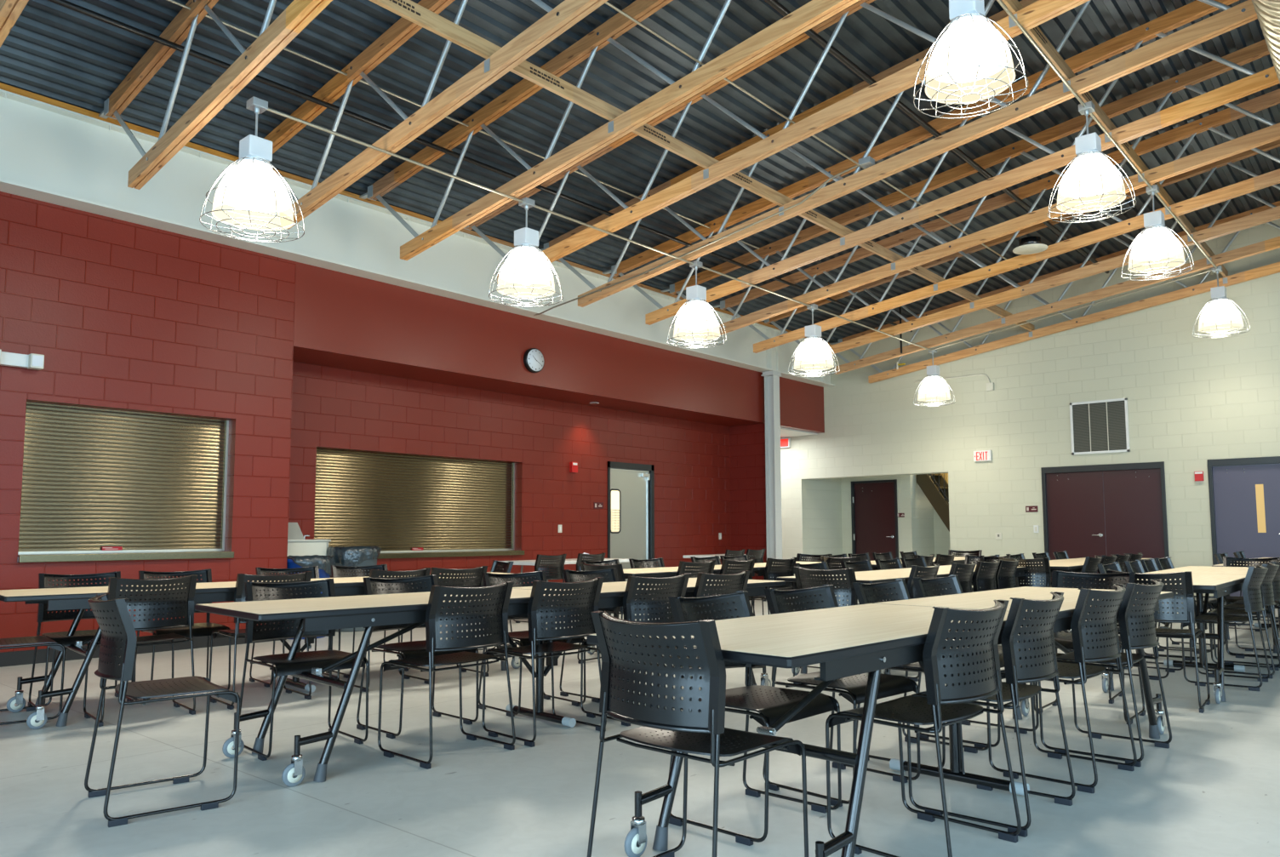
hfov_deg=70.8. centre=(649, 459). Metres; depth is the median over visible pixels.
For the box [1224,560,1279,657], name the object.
chair
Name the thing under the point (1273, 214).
joist
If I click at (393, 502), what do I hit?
rolling shutter
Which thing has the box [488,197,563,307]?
pendant lamp
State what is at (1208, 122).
joist
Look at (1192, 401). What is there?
wall
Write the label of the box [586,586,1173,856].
table
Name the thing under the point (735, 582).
chair
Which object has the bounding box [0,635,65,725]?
chair
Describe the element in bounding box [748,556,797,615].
chair
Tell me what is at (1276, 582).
chair
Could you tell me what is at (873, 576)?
table
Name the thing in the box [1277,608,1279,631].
chair
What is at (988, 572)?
chair
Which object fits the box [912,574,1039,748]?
chair
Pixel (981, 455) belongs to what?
exit sign
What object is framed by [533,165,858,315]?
conduit
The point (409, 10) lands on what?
board
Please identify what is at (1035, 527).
light switch
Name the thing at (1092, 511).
door
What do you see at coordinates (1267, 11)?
spiral duct
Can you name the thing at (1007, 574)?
chair
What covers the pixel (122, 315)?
wall
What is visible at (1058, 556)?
chair
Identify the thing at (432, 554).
countertop
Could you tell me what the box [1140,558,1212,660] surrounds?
chair
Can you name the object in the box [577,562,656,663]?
chair
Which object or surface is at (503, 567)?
chair
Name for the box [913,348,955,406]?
pendant lamp
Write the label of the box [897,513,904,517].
room sign
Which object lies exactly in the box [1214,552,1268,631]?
chair
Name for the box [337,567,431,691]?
chair
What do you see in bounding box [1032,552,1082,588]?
chair
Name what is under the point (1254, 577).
chair
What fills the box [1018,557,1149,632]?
table
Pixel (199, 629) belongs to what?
chair
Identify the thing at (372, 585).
chair
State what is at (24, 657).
baseboard
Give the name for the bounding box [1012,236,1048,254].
ceiling speaker
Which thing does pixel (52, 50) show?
ceiling
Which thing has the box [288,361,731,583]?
wall
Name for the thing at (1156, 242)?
pendant lamp
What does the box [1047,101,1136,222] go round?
pendant lamp
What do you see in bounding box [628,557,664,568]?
chair
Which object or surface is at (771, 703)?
chair
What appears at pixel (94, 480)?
rolling shutter
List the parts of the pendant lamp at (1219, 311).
stem, bulb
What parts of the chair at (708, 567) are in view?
backrest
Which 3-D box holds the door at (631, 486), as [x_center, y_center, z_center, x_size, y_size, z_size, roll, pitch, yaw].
[-0.350,1.191,14.936,0.160,2.270,1.140,-4,-6,41]
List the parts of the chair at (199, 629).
frame, backrest, seat, frame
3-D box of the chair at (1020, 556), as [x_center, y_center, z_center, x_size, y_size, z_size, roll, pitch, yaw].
[4.396,1.504,10.318,0.522,0.850,0.518,-4,-6,41]
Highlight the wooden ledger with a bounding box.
[0,82,832,345]
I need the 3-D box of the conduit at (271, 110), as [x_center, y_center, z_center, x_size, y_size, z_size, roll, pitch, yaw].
[1.006,-2.235,11.037,0.026,0.026,11.840,-4,-6,41]
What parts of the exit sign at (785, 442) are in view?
red panel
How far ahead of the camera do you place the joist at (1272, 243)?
13.89 m
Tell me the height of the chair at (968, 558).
0.850 m
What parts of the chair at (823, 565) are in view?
backrest, frame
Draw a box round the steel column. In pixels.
[760,370,782,577]
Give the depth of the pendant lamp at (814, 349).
12.36 m
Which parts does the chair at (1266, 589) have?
seat, frame, frame, backrest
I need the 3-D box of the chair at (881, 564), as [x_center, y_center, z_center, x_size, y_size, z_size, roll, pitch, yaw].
[2.439,1.362,8.516,0.522,0.850,0.518,-4,-6,41]
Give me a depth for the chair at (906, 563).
9.19 m
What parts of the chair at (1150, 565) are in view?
backrest, frame, frame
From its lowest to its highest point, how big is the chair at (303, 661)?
0.850 m
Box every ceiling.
[0,0,1279,342]
[780,427,817,437]
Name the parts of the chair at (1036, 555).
backrest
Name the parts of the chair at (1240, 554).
backrest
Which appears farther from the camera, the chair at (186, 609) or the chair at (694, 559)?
the chair at (694, 559)
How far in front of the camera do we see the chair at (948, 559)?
10.55 m
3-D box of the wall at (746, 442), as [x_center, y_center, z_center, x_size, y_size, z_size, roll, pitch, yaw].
[0.710,1.001,17.904,4.040,3.130,0.220,-4,-6,41]
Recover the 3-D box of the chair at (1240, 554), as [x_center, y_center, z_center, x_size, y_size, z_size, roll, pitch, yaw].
[7.592,1.565,11.201,0.522,0.850,0.518,-4,-6,39]
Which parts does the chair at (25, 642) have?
frame, seat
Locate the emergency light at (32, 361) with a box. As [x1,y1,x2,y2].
[0,349,44,370]
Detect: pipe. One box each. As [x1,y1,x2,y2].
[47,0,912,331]
[763,0,1108,273]
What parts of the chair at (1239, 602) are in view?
frame, frame, seat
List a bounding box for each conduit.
[166,0,759,249]
[266,107,931,350]
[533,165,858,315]
[605,1,1020,268]
[914,373,990,382]
[931,269,1211,350]
[996,0,1217,269]
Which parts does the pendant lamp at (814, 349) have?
stem, bulb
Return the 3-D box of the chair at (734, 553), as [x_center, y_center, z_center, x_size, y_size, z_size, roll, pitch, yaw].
[1.202,1.831,14.123,0.522,0.850,0.518,-4,-6,41]
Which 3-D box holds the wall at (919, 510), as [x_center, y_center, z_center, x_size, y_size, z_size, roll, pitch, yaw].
[5.747,0.948,19.124,0.100,3.400,1.100,-4,-6,41]
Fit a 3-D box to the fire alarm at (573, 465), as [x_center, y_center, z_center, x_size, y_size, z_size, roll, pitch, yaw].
[-1.171,0.114,13.944,0.060,0.160,0.130,-4,-6,41]
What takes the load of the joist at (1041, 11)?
on the wooden ledger
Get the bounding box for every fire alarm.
[569,462,577,472]
[1194,471,1204,482]
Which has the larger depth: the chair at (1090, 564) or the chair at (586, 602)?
the chair at (1090, 564)
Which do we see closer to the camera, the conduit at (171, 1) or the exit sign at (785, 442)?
the conduit at (171, 1)
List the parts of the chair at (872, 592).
backrest, frame, seat, frame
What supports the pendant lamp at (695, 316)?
hanging from the conduit at (271, 110)
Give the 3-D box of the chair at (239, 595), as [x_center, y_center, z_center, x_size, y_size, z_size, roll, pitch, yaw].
[-2.585,1.175,6.016,0.518,0.850,0.522,4,-6,-43]
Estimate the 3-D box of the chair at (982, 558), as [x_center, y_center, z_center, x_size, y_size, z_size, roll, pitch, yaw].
[3.873,1.456,9.714,0.522,0.850,0.518,-4,-6,42]
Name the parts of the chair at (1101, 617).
frame, seat, frame, backrest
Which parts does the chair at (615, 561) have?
backrest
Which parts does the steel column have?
cap plate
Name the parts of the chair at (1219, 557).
backrest, frame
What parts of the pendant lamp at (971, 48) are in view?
bulb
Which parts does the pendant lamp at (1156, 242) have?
stem, bulb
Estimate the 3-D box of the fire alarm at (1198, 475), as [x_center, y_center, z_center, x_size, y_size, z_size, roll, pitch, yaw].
[8.471,0.262,13.874,0.115,0.170,0.050,-4,-6,41]
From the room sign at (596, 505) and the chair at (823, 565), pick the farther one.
the room sign at (596, 505)
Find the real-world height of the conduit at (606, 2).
0.018 m
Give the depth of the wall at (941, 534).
19.36 m
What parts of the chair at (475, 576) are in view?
frame, backrest, frame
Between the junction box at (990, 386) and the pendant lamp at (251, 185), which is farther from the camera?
the junction box at (990, 386)
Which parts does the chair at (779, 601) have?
backrest, frame, seat, frame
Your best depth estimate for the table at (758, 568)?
8.32 m
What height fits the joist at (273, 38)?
2.820 m
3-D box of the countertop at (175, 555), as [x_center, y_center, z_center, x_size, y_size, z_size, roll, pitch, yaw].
[-4.902,0.908,8.474,0.340,0.064,1.825,-4,-6,41]
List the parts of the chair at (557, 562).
backrest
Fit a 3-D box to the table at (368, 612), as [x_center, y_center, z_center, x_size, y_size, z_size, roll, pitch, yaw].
[-0.628,1.161,5.355,3.660,0.762,0.820,4,-7,-44]
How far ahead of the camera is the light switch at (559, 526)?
13.66 m
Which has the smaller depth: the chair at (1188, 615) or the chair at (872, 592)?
the chair at (872, 592)
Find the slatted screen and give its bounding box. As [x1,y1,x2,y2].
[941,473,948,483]
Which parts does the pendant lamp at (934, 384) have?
bulb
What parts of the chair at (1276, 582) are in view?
seat, frame, frame, backrest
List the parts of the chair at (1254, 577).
frame, seat, frame, backrest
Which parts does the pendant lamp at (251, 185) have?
bulb, stem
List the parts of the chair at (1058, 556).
backrest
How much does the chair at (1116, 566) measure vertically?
0.850 m
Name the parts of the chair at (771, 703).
backrest, frame, seat, frame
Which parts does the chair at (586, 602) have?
frame, seat, backrest, frame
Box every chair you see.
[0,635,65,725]
[27,571,136,706]
[83,574,197,726]
[84,593,240,827]
[131,568,231,699]
[208,571,311,709]
[239,578,368,760]
[249,565,339,687]
[325,564,411,678]
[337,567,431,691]
[356,574,478,738]
[377,581,515,769]
[400,565,488,684]
[477,560,514,657]
[478,570,585,716]
[482,577,606,747]
[513,554,566,622]
[555,552,605,617]
[559,567,659,702]
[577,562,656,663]
[579,559,619,652]
[580,573,690,726]
[586,611,808,856]
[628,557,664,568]
[644,560,715,655]
[651,570,753,712]
[668,590,841,845]
[690,555,752,609]
[720,554,754,615]
[720,558,755,616]
[724,548,745,556]
[745,548,766,601]
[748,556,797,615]
[762,584,920,806]
[780,553,832,589]
[793,561,828,668]
[793,566,886,684]
[820,555,861,592]
[824,554,847,588]
[825,599,1021,856]
[840,559,873,605]
[847,553,870,560]
[852,578,988,767]
[871,552,893,560]
[874,558,902,599]
[894,563,939,681]
[899,550,917,559]
[900,556,927,568]
[906,591,1075,837]
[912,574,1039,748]
[913,554,934,592]
[933,553,955,565]
[948,549,982,588]
[948,561,976,594]
[964,554,1010,584]
[972,560,999,592]
[979,554,999,561]
[986,583,1137,793]
[995,558,1023,645]
[998,556,1067,632]
[1005,553,1026,583]
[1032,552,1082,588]
[1032,570,1145,724]
[1038,579,1171,766]
[1052,550,1082,583]
[1058,555,1102,632]
[1062,554,1119,632]
[1090,553,1130,626]
[1097,562,1182,679]
[1106,570,1210,713]
[1116,552,1142,625]
[1122,560,1199,667]
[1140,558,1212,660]
[1154,556,1225,651]
[1180,565,1270,691]
[1199,562,1279,678]
[1212,560,1279,668]
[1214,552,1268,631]
[1222,556,1279,639]
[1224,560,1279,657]
[1233,550,1278,622]
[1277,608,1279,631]
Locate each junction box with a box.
[858,155,874,168]
[986,382,994,391]
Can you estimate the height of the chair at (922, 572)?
0.850 m
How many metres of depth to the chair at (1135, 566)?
7.69 m
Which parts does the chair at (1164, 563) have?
backrest, frame, seat, frame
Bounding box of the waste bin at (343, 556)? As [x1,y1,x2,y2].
[326,545,382,632]
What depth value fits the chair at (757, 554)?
14.41 m
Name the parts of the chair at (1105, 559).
backrest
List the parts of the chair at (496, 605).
frame, seat, backrest, frame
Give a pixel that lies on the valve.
(897, 364)
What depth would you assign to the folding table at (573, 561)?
11.92 m
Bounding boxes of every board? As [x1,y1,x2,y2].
[368,0,1034,337]
[1001,0,1228,284]
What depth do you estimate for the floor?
4.07 m
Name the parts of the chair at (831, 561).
backrest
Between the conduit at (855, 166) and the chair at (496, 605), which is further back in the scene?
the conduit at (855, 166)
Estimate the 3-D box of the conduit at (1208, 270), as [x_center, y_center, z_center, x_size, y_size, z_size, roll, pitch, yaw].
[6.430,-2.295,14.097,4.233,0.606,0.022,-4,-6,41]
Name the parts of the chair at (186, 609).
frame, seat, backrest, frame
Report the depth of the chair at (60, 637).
5.95 m
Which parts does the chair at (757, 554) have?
backrest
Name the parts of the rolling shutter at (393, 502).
guide rail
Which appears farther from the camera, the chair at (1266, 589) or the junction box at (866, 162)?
the junction box at (866, 162)
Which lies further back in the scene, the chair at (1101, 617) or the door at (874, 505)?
the door at (874, 505)
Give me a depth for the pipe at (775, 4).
9.20 m
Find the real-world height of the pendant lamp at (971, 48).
0.977 m
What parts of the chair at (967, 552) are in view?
backrest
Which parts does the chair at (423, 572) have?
frame, backrest, frame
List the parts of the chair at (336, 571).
frame, backrest, frame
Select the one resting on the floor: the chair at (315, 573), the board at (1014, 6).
the chair at (315, 573)
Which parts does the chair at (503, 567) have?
backrest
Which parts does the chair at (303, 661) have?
frame, backrest, seat, frame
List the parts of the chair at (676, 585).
frame, backrest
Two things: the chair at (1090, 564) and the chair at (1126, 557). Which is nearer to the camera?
the chair at (1090, 564)
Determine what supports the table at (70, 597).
on the floor
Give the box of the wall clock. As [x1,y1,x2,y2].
[523,348,544,372]
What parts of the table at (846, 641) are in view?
caster arm, leg, caster arm, leg, post, leg, caster arm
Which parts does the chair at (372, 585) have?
frame, backrest, seat, frame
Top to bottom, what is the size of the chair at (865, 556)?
0.850 m
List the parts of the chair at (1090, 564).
backrest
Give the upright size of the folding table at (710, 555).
0.745 m
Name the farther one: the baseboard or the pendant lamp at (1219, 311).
the pendant lamp at (1219, 311)
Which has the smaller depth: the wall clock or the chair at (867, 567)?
the chair at (867, 567)
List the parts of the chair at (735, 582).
backrest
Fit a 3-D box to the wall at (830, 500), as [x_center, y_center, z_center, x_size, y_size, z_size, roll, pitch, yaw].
[4.350,1.329,18.812,1.650,2.600,1.550,-4,-6,41]
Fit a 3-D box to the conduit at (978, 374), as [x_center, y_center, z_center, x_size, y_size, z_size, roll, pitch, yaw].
[5.553,-1.428,16.538,1.425,0.201,0.032,-4,-6,41]
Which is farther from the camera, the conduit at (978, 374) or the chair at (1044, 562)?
the conduit at (978, 374)
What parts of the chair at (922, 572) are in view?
backrest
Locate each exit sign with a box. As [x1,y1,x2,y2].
[780,437,790,448]
[973,450,992,461]
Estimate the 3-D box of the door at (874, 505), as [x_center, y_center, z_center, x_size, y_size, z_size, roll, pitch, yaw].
[4.828,1.550,19.202,1.060,2.220,0.152,-4,-6,41]
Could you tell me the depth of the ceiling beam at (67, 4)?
8.22 m
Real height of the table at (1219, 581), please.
0.762 m
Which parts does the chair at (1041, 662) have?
frame, seat, frame, backrest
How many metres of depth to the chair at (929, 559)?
10.16 m
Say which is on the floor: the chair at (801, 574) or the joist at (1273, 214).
the chair at (801, 574)
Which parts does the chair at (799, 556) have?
backrest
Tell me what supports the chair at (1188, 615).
on the floor
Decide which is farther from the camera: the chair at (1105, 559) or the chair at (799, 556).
the chair at (799, 556)
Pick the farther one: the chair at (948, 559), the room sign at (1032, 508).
the room sign at (1032, 508)
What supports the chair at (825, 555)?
on the floor
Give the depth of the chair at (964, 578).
7.38 m
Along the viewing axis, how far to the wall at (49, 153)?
9.85 m
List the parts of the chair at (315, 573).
frame, backrest, frame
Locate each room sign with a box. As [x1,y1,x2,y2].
[593,502,603,508]
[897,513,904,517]
[1025,505,1038,512]
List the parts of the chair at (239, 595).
frame, seat, backrest, frame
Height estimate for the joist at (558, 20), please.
2.820 m
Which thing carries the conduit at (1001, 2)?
attached to the joist at (1230, 19)
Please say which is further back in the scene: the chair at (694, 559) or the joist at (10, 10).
the chair at (694, 559)
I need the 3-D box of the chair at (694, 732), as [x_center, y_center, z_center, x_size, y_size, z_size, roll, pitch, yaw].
[0.131,0.896,2.774,0.518,0.850,0.522,-5,-6,43]
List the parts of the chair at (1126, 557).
backrest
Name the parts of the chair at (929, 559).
backrest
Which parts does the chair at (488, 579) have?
frame, backrest, seat, frame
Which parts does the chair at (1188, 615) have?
frame, backrest, seat, frame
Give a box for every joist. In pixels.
[0,0,28,47]
[98,0,332,189]
[263,0,608,228]
[359,0,859,260]
[463,0,1089,285]
[538,0,1257,307]
[602,0,1279,325]
[660,39,1279,340]
[711,88,1279,353]
[762,139,1279,364]
[826,193,1279,374]
[829,200,1279,382]
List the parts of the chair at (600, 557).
backrest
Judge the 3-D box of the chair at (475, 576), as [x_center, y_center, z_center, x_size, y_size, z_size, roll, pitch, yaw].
[-1.571,1.249,6.965,0.518,0.850,0.522,4,-6,-43]
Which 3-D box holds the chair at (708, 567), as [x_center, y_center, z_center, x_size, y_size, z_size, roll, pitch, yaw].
[0.306,1.351,8.279,0.522,0.850,0.518,-5,-7,43]
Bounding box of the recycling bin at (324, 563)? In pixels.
[286,554,335,639]
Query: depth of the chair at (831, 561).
9.65 m
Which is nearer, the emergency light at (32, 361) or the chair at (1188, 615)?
the chair at (1188, 615)
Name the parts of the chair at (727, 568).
backrest, frame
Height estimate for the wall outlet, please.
0.110 m
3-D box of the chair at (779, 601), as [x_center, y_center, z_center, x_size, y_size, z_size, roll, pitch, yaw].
[0.817,0.990,3.943,0.518,0.850,0.522,4,-7,-44]
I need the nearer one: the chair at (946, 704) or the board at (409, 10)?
the chair at (946, 704)
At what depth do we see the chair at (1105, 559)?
9.60 m
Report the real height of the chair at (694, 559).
0.850 m
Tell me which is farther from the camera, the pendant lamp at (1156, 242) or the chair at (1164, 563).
the pendant lamp at (1156, 242)
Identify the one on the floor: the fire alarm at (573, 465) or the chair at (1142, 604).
the chair at (1142, 604)
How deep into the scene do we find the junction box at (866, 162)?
8.86 m
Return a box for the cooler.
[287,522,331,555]
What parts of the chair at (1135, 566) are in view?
backrest, frame, frame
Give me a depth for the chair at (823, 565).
7.70 m
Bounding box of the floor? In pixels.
[0,586,1279,856]
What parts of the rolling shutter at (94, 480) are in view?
guide rail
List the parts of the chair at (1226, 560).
seat, backrest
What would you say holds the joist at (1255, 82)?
on the wooden ledger
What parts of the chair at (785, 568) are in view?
frame, frame, backrest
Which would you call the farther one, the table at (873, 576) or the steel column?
the steel column
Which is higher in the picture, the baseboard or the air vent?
the air vent
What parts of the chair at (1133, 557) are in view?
backrest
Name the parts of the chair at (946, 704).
frame, seat, frame, backrest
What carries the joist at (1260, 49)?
on the wooden ledger
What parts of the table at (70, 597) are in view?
caster arm, caster arm, leg, leg, post, leg, caster arm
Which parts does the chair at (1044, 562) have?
backrest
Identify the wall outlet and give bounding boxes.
[994,532,1001,539]
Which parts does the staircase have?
handrail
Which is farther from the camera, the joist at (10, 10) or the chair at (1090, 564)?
the chair at (1090, 564)
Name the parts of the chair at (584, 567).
frame, backrest, frame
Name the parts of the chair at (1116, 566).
backrest, frame, frame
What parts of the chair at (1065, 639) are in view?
frame, seat, backrest, frame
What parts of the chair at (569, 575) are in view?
frame, backrest, frame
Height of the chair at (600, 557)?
0.850 m
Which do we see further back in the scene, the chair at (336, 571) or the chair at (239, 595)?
the chair at (336, 571)
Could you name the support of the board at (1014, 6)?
attached to the joist at (1230, 19)
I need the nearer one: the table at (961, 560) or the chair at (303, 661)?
the chair at (303, 661)
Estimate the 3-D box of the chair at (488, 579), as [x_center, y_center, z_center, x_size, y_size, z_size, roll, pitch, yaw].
[-0.761,1.145,5.743,0.518,0.850,0.522,4,-6,-42]
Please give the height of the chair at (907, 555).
0.850 m
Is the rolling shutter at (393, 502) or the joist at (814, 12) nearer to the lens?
the joist at (814, 12)
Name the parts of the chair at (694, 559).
backrest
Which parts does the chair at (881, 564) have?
backrest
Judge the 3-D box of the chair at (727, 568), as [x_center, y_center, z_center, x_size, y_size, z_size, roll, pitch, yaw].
[0.730,1.388,8.743,0.522,0.850,0.518,-5,-6,43]
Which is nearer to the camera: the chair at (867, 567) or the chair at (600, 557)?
the chair at (867, 567)
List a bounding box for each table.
[0,571,535,729]
[194,577,785,787]
[498,558,629,583]
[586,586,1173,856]
[587,561,839,654]
[683,554,745,558]
[776,565,1030,675]
[834,556,975,605]
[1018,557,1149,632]
[1085,565,1279,703]
[1211,557,1279,639]
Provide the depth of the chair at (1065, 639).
5.62 m
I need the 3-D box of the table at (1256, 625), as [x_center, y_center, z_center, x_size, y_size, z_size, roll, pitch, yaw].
[7.160,1.528,10.152,0.800,0.762,3.660,-4,-6,41]
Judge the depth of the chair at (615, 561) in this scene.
8.72 m
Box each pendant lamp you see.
[199,96,304,242]
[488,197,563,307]
[666,260,726,348]
[788,303,839,377]
[913,0,1028,118]
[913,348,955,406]
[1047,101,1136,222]
[1120,184,1194,280]
[1192,265,1250,337]
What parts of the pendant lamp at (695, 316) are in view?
stem, bulb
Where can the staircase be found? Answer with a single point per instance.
(935, 488)
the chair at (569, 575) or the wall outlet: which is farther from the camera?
the wall outlet
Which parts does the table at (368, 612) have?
caster arm, leg, caster arm, leg, post, leg, caster arm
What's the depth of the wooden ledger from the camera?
9.43 m
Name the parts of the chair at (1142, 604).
frame, seat, frame, backrest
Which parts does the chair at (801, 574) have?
backrest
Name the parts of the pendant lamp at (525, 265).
bulb, stem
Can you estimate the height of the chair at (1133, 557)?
0.850 m
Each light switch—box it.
[558,525,561,532]
[1033,525,1039,532]
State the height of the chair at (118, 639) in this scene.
0.850 m
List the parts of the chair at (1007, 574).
backrest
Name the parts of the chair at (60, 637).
frame, seat, backrest, frame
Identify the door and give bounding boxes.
[607,461,654,581]
[851,479,898,560]
[1040,461,1169,588]
[1207,456,1279,596]
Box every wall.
[0,89,834,387]
[0,191,824,652]
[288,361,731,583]
[729,422,766,580]
[780,218,1279,596]
[809,474,908,558]
[905,474,934,557]
[932,507,950,557]
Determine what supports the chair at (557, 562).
on the floor
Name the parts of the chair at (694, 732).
frame, backrest, seat, frame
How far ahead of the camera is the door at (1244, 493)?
13.50 m
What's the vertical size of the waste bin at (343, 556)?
0.967 m
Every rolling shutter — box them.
[17,401,228,554]
[314,448,514,553]
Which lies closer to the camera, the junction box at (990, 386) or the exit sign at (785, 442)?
the junction box at (990, 386)
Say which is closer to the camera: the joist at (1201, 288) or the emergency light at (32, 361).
the emergency light at (32, 361)
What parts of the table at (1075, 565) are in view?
cross rail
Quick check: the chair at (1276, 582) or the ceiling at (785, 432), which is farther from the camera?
the ceiling at (785, 432)
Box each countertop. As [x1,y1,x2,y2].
[17,551,234,562]
[377,550,524,558]
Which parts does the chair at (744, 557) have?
backrest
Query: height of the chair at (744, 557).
0.850 m
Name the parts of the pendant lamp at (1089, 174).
stem, bulb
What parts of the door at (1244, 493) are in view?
vision panel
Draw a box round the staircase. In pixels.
[916,473,949,531]
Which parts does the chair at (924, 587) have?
backrest, frame, seat, frame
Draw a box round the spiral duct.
[1251,0,1279,83]
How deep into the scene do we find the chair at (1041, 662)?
3.40 m
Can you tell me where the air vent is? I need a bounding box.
[1069,397,1130,455]
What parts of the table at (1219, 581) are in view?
post, cross rail, caster arm, leg, leg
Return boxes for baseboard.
[0,635,286,667]
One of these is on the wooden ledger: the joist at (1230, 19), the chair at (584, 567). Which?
the joist at (1230, 19)
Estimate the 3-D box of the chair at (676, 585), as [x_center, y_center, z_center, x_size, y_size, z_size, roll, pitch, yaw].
[-0.065,1.121,5.477,0.518,0.850,0.522,4,-6,-42]
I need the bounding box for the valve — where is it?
[896,361,905,369]
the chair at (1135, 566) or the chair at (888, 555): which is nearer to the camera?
the chair at (1135, 566)
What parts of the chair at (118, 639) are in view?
backrest, frame, frame, seat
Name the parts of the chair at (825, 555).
backrest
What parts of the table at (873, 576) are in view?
leg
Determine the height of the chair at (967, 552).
0.850 m
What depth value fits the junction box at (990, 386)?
16.04 m

